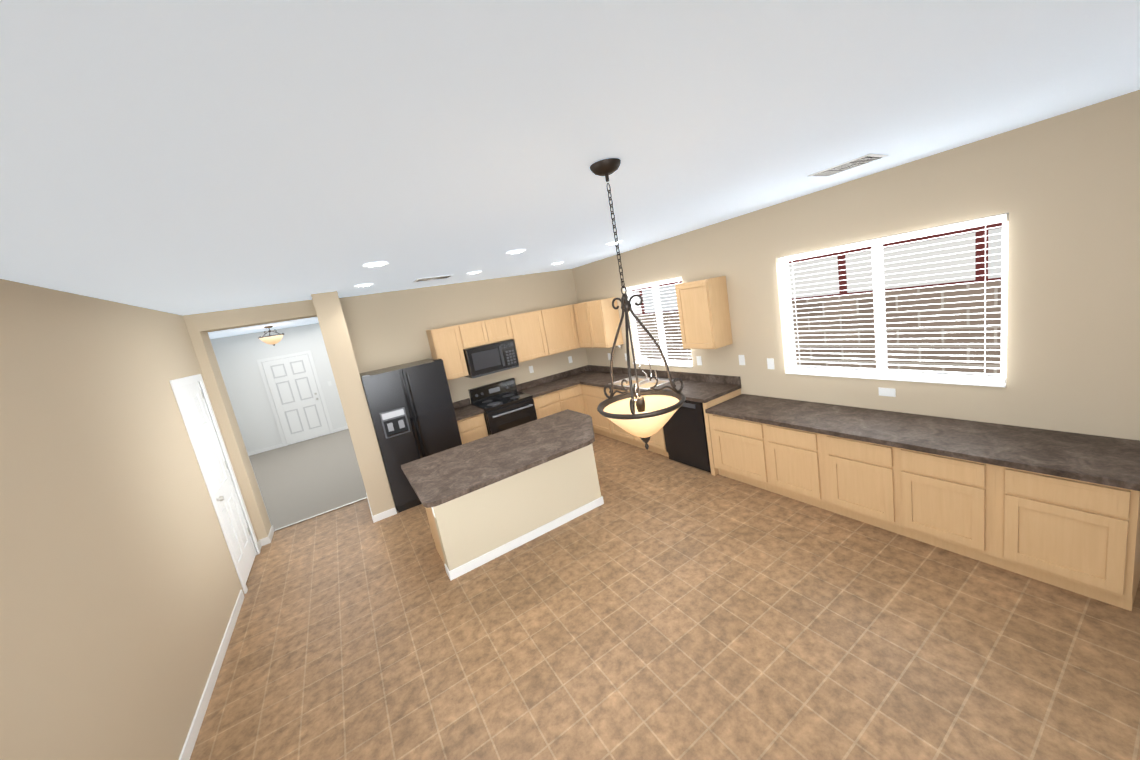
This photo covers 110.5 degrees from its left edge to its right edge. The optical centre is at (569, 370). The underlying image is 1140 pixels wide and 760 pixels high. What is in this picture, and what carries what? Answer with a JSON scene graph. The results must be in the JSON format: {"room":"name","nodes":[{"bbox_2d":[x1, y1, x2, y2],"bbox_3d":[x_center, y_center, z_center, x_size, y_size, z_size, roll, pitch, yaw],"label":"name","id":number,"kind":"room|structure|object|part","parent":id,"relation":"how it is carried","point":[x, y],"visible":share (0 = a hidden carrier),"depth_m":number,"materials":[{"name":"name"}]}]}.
{"room":"kitchen","nodes":[
{"label":"kitchen","id":0,"kind":"room"},
{"bbox_2d":[0,279,257,759],"bbox_3d":[-1.723,0.997,0.740,0.150,2.740,8.570,-16,11,-30],"label":"wall","id":1,"kind":"structure","parent":0,"point":[120,586],"depth_m":2.08,"materials":[{"name":"beige paint"}]},
{"bbox_2d":[170,374,260,593],"bbox_3d":[-3.557,1.095,3.948,0.200,2.105,0.905,-16,11,-30],"label":"door","id":2,"kind":"structure","parent":1,"relation":"in","point":[203,429],"depth_m":3.98,"materials":[{"name":"white wood"}]},
{"bbox_3d":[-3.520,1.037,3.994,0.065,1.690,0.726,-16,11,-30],"label":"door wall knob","id":3,"kind":"part","parent":2,"relation":"part of","materials":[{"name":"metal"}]},
{"bbox_2d":[183,300,316,539],"bbox_3d":[-3.534,0.613,4.830,1.342,2.740,0.330,-16,11,-30],"label":"wall","id":4,"kind":"structure","parent":0,"point":[199,326],"depth_m":4.51,"materials":[{"name":"beige paint"}]},
{"bbox_2d":[208,317,311,504],"bbox_3d":[-3.013,0.433,5.338,4.800,2.740,0.009,-16,11,-30],"label":"wall","id":5,"kind":"structure","parent":0,"point":[235,416],"depth_m":4.76,"materials":[{"name":"white paint"}]},
{"bbox_2d":[210,323,346,451],"bbox_3d":[-6.810,0.398,9.435,2.490,2.740,0.150,-16,11,-30],"label":"wall","id":6,"kind":"structure","parent":0,"point":[238,357],"depth_m":9.13,"materials":[{"name":"white paint"}]},
{"bbox_2d":[257,350,333,445],"bbox_3d":[-6.539,0.658,9.467,1.065,2.117,0.099,-16,11,-30],"label":"front door","id":7,"kind":"structure","parent":6,"relation":"in","point":[295,396],"depth_m":9.47,"materials":[{"name":"white wood"}]},
{"bbox_3d":[-6.199,0.630,9.651,0.056,0.185,0.063,-16,11,-30],"label":"door knob","id":8,"kind":"part","parent":7,"relation":"part of","materials":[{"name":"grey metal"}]},
{"bbox_2d":[249,429,366,530],"bbox_3d":[-4.639,1.590,8.635,4.800,0.068,7.200,-16,11,-30],"label":"floor","id":9,"kind":"structure","parent":0,"point":[299,481],"depth_m":6.81,"materials":[{"name":"beige carpet"}]},
{"bbox_2d":[274,497,366,530],"bbox_3d":[-3.286,1.895,5.258,1.072,0.004,0.040,-16,11,-30],"label":"threshold","id":10,"kind":"object","parent":9,"relation":"on","point":[319,514],"depth_m":5.23,"materials":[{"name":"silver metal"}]},
{"bbox_2d":[311,291,394,515],"bbox_3d":[-2.717,0.442,4.982,0.256,2.740,0.900,-16,11,-30],"label":"wall","id":11,"kind":"structure","parent":0,"point":[336,339],"depth_m":4.58,"materials":[{"name":"beige paint"}]},
{"bbox_2d":[179,426,396,759],"bbox_3d":[-1.593,1.590,5.071,5.326,0.095,16.200,-17,12,-34],"label":"baseboard","id":12,"kind":"structure","parent":11,"relation":"attached to","point":[190,740],"depth_m":2.94,"materials":[{"name":"white wood"}]},
{"bbox_2d":[339,269,587,402],"bbox_3d":[-1.222,-0.054,6.331,3.814,2.740,0.098,-16,11,-30],"label":"wall","id":13,"kind":"structure","parent":0,"point":[388,329],"depth_m":5.89,"materials":[{"name":"beige paint"}]},
{"bbox_2d":[426,325,468,380],"bbox_3d":[-1.774,-0.255,5.730,0.385,0.740,0.326,-16,11,-30],"label":"upper cabinet","id":14,"kind":"object","parent":13,"relation":"attached to","point":[445,343],"depth_m":5.60,"materials":[{"name":"brown wood"}]},
{"bbox_2d":[458,319,493,348],"bbox_3d":[-1.456,-0.540,5.905,0.454,0.355,0.326,-16,11,-30],"label":"upper cabinet","id":15,"kind":"object","parent":13,"relation":"attached to","point":[478,333],"depth_m":5.78,"materials":[{"name":"brown wood"}]},
{"bbox_2d":[463,339,518,377],"bbox_3d":[-1.224,-0.191,5.997,0.750,0.427,0.447,-16,11,-30],"label":"microwave","id":16,"kind":"object","parent":15,"relation":"attached to","point":[487,359],"visible":1,"depth_m":5.82,"materials":[{"name":"black"}]},
{"bbox_2d":[490,316,513,342],"bbox_3d":[-1.173,-0.618,6.072,0.452,0.355,0.326,-16,11,-30],"label":"upper cabinet","id":17,"kind":"object","parent":13,"relation":"attached to","point":[503,330],"depth_m":5.98,"materials":[{"name":"brown wood"}]},
{"bbox_2d":[510,309,553,362],"bbox_3d":[-0.690,-0.556,6.369,0.623,0.740,0.326,-16,11,-30],"label":"upper cabinet","id":18,"kind":"object","parent":13,"relation":"attached to","point":[540,333],"depth_m":6.24,"materials":[{"name":"brown wood"}]},
{"bbox_2d":[546,304,579,353],"bbox_3d":[-0.261,-0.676,6.623,0.673,0.740,0.326,-16,11,-30],"label":"upper cabinet","id":19,"kind":"object","parent":13,"relation":"attached to","point":[563,327],"depth_m":6.53,"materials":[{"name":"brown wood"}]},
{"bbox_2d":[0,0,1139,338],"bbox_3d":[-2.098,-1.082,4.704,6.412,0.100,16.250,-16,11,-30],"label":"ceiling","id":20,"kind":"structure","parent":0,"point":[186,156],"depth_m":1.26,"materials":[{"name":"white paint"}]},
{"bbox_2d":[258,326,283,345],"bbox_3d":[-5.971,-0.686,7.897,0.434,0.402,0.459,-16,11,-30],"label":"light","id":21,"kind":"object","parent":20,"relation":"attached to","point":[275,339],"depth_m":7.82,"materials":[{"name":"white glass"}]},
{"bbox_2d":[363,262,388,266],"bbox_3d":[-1.554,-0.855,3.165,0.187,0.008,0.203,-16,11,-30],"label":"recessed light","id":22,"kind":"object","parent":20,"relation":"in","point":[386,263],"depth_m":3.14,"materials":[{"name":"white"}]},
{"bbox_2d":[413,275,452,281],"bbox_3d":[-1.650,-1.112,4.769,0.420,0.011,0.260,-16,11,-30],"label":"ceiling vent","id":23,"kind":"object","parent":20,"relation":"in","point":[432,278],"visible":1,"depth_m":4.72,"materials":[{"name":"white metal"}]},
{"bbox_2d":[590,158,685,449],"bbox_3d":[0.271,-0.262,1.883,0.440,1.357,0.450,-16,11,-30],"label":"pendant light","id":24,"kind":"object","parent":20,"relation":"hanging from","point":[644,415],"visible":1,"depth_m":1.88,"materials":[{"name":"brown metal"}]},
{"bbox_3d":[0.363,0.249,1.961,0.400,0.164,0.400,-16,11,-30],"label":"lamp shade","id":25,"kind":"part","parent":24,"relation":"part of","materials":[{"name":"white glass"}]},
{"bbox_2d":[807,153,888,176],"bbox_3d":[1.839,-1.359,2.627,0.260,0.011,0.370,-16,11,-30],"label":"ceiling vent","id":26,"kind":"object","parent":20,"relation":"in","point":[852,163],"visible":1,"depth_m":2.59,"materials":[{"name":"white metal"}]},
{"bbox_2d":[190,433,1139,759],"bbox_3d":[0.673,1.738,2.352,5.412,0.060,9.050,-16,11,-30],"label":"floor","id":27,"kind":"structure","parent":0,"point":[656,607],"depth_m":2.45,"materials":[{"name":"brown tile"}]},
{"bbox_2d":[359,358,461,512],"bbox_3d":[-2.073,0.785,5.282,0.945,1.753,0.860,-16,11,-30],"label":"refrigerator","id":28,"kind":"object","parent":27,"relation":"on","point":[411,410],"visible":0.69,"depth_m":4.89,"materials":[{"name":"painted metal"},{"name":"plastic"}]},
{"bbox_2d":[401,409,603,580],"bbox_3d":[-0.463,1.168,3.904,1.930,0.917,1.140,-16,11,-30],"label":"kitchen island","id":29,"kind":"object","parent":27,"relation":"on","point":[484,500],"depth_m":3.69,"materials":[{"name":"painted drywall"},{"name":"maple wood"},{"name":"laminate"}]},
{"bbox_2d":[430,502,435,517],"bbox_3d":[-1.179,1.198,3.394,0.008,0.115,0.070,-16,11,-30],"label":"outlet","id":30,"kind":"object","parent":29,"relation":"attached to","point":[433,511],"depth_m":3.37,"materials":[{"name":"white plastic"}]},
{"bbox_2d":[401,409,594,507],"bbox_3d":[-0.538,0.742,3.831,1.930,0.040,1.140,-16,11,-30],"label":"countertop","id":31,"kind":"structure","parent":29,"relation":"on","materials":[{"name":"laminate"}]},
{"bbox_3d":[-0.380,1.583,3.898,1.676,0.085,0.153,-16,11,-30],"label":"baseboard","id":32,"kind":"part","parent":29,"relation":"part of","materials":[{"name":"white wood"}]},
{"bbox_2d":[468,378,536,435],"bbox_3d":[-0.962,0.776,6.029,0.758,1.140,0.727,-16,11,-30],"label":"electric range","id":33,"kind":"object","parent":27,"relation":"on","point":[504,404],"visible":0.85,"depth_m":5.86,"materials":[{"name":"black metal"}]},
{"bbox_2d":[457,384,585,443],"bbox_3d":[-0.539,0.782,6.386,2.699,0.864,0.602,-16,11,-30],"label":"base cabinet","id":34,"kind":"object","parent":27,"relation":"on","point":[472,428],"visible":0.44,"depth_m":6.12,"materials":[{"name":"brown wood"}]},
{"bbox_2d":[453,398,484,420],"bbox_3d":[-1.562,0.558,5.728,0.443,0.140,0.637,-16,11,-30],"label":"countertop","id":35,"kind":"structure","parent":34,"relation":"on","point":[463,409],"depth_m":5.75,"materials":[{"name":"laminate"}]},
{"bbox_2d":[516,373,577,397],"bbox_3d":[-0.390,0.231,6.420,0.837,0.140,0.639,-16,11,-30],"label":"countertop","id":36,"kind":"structure","parent":34,"relation":"on","point":[545,385],"depth_m":6.53,"materials":[{"name":"stone"}]},
{"bbox_2d":[561,365,740,402],"bbox_3d":[0.884,0.126,5.728,0.662,0.140,3.129,-16,11,-30],"label":"countertop","id":37,"kind":"structure","parent":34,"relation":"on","point":[701,388],"depth_m":5.16,"materials":[{"name":"laminate"}]},
{"bbox_2d":[609,357,673,389],"bbox_3d":[0.986,0.089,5.572,0.525,0.536,0.840,-16,11,-30],"label":"double-bowl sink","id":38,"kind":"object","parent":37,"relation":"in","point":[643,379],"visible":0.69,"depth_m":5.60,"materials":[{"name":"silver metal"}]},
{"bbox_2d":[638,357,659,379],"bbox_3d":[1.068,-0.037,5.623,0.238,0.336,0.286,-16,11,-30],"label":"faucet","id":39,"kind":"object","parent":37,"relation":"on","point":[646,377],"depth_m":5.64,"materials":[{"name":"silver metal"}]},
{"bbox_2d":[581,380,740,475],"bbox_3d":[1.144,0.623,5.582,0.602,0.864,2.525,-16,11,-30],"label":"base cabinet","id":40,"kind":"object","parent":27,"relation":"on","point":[594,397],"depth_m":5.73,"materials":[{"name":"brown wood"}]},
{"bbox_2d":[663,400,710,472],"bbox_3d":[1.577,0.677,4.827,0.596,0.862,0.650,-16,11,-30],"label":"built-in dishwasher","id":41,"kind":"object","parent":27,"relation":"on","point":[685,435],"visible":0.33,"depth_m":4.61,"materials":[{"name":"black"}]},
{"bbox_2d":[708,413,1139,610],"bbox_3d":[2.504,0.820,3.357,0.618,0.758,2.685,-16,11,-30],"label":"base cabinet","id":42,"kind":"object","parent":27,"relation":"on","point":[1078,537],"visible":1,"depth_m":2.63,"materials":[{"name":"brown wood"}]},
{"bbox_2d":[705,394,1139,490],"bbox_3d":[2.434,0.436,3.260,0.652,0.040,2.715,-16,11,-30],"label":"countertop","id":43,"kind":"structure","parent":42,"relation":"on","point":[1109,461],"depth_m":2.70,"materials":[{"name":"stone"}]},
{"bbox_2d":[572,90,1139,439],"bbox_3d":[2.597,-0.238,3.483,0.150,2.740,8.900,-16,11,-30],"label":"wall","id":44,"kind":"structure","parent":0,"point":[1063,190],"depth_m":2.63,"materials":[{"name":"beige paint"}]},
{"bbox_2d":[573,297,622,348],"bbox_3d":[0.448,-0.726,6.405,0.326,0.814,0.770,-16,11,-30],"label":"upper cabinet","id":45,"kind":"object","parent":44,"relation":"attached to","point":[597,322],"visible":0.98,"depth_m":6.15,"materials":[{"name":"brown wood"}]},
{"bbox_2d":[627,277,692,366],"bbox_3d":[1.240,-0.656,5.561,0.152,1.166,1.174,-16,11,-30],"label":"window","id":46,"kind":"structure","parent":44,"relation":"in","point":[658,309],"depth_m":5.59,"materials":[{"name":"white plastic"}]},
{"bbox_2d":[623,277,691,364],"bbox_3d":[1.218,-0.660,5.548,0.056,1.140,1.156,-16,11,-30],"label":"window blinds","id":47,"kind":"object","parent":46,"relation":"attached to","point":[678,279],"visible":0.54,"depth_m":5.51,"materials":[{"name":"white plastic"}]},
{"bbox_2d":[696,356,701,364],"bbox_3d":[1.637,-0.125,5.004,0.007,0.118,0.072,-16,11,-30],"label":"outlet","id":48,"kind":"object","parent":44,"relation":"attached to","point":[699,362],"depth_m":5.00,"materials":[{"name":"white plastic"}]},
{"bbox_2d":[675,276,732,348],"bbox_3d":[1.543,-0.659,4.582,0.326,0.770,0.465,-16,11,-30],"label":"upper cabinet","id":49,"kind":"object","parent":44,"relation":"attached to","point":[704,314],"depth_m":4.43,"materials":[{"name":"brown wood"}]},
{"bbox_2d":[738,355,744,364],"bbox_3d":[1.945,-0.119,4.478,0.013,0.118,0.072,-16,11,-30],"label":"outlet","id":50,"kind":"object","parent":44,"relation":"attached to","point":[741,357],"depth_m":4.47,"materials":[{"name":"white plastic"}]},
{"bbox_2d":[767,358,773,368],"bbox_3d":[2.130,-0.072,4.194,0.007,0.118,0.072,-16,11,-30],"label":"outlet","id":51,"kind":"object","parent":44,"relation":"attached to","point":[770,361],"depth_m":4.19,"materials":[{"name":"white plastic"}]},
{"bbox_2d":[878,387,895,396],"bbox_3d":[2.694,0.183,3.358,0.007,0.072,0.118,-16,11,-30],"label":"outlet","id":52,"kind":"object","parent":44,"relation":"attached to","point":[890,392],"depth_m":3.35,"materials":[{"name":"white plastic"}]},
{"bbox_2d":[781,213,1008,386],"bbox_3d":[2.586,-0.511,3.351,0.152,1.171,1.557,-16,11,-30],"label":"window","id":53,"kind":"structure","parent":44,"relation":"in","point":[877,293],"depth_m":3.30,"materials":[{"name":"white plastic"}]},
{"bbox_2d":[778,213,1008,382],"bbox_3d":[2.564,-0.515,3.338,0.056,1.145,1.539,-16,11,-30],"label":"window blinds","id":54,"kind":"object","parent":53,"relation":"attached to","point":[953,227],"visible":0.9,"depth_m":3.15,"materials":[{"name":"white plastic"}]},
{"label":"outside","id":55,"kind":"structure","parent":0,"visible":0},
{"bbox_2d":[630,213,1005,375],"bbox_3d":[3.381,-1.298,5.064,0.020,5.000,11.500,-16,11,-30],"label":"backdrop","id":56,"kind":"structure","parent":55,"point":[855,291],"depth_m":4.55,"materials":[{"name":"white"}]}
]}

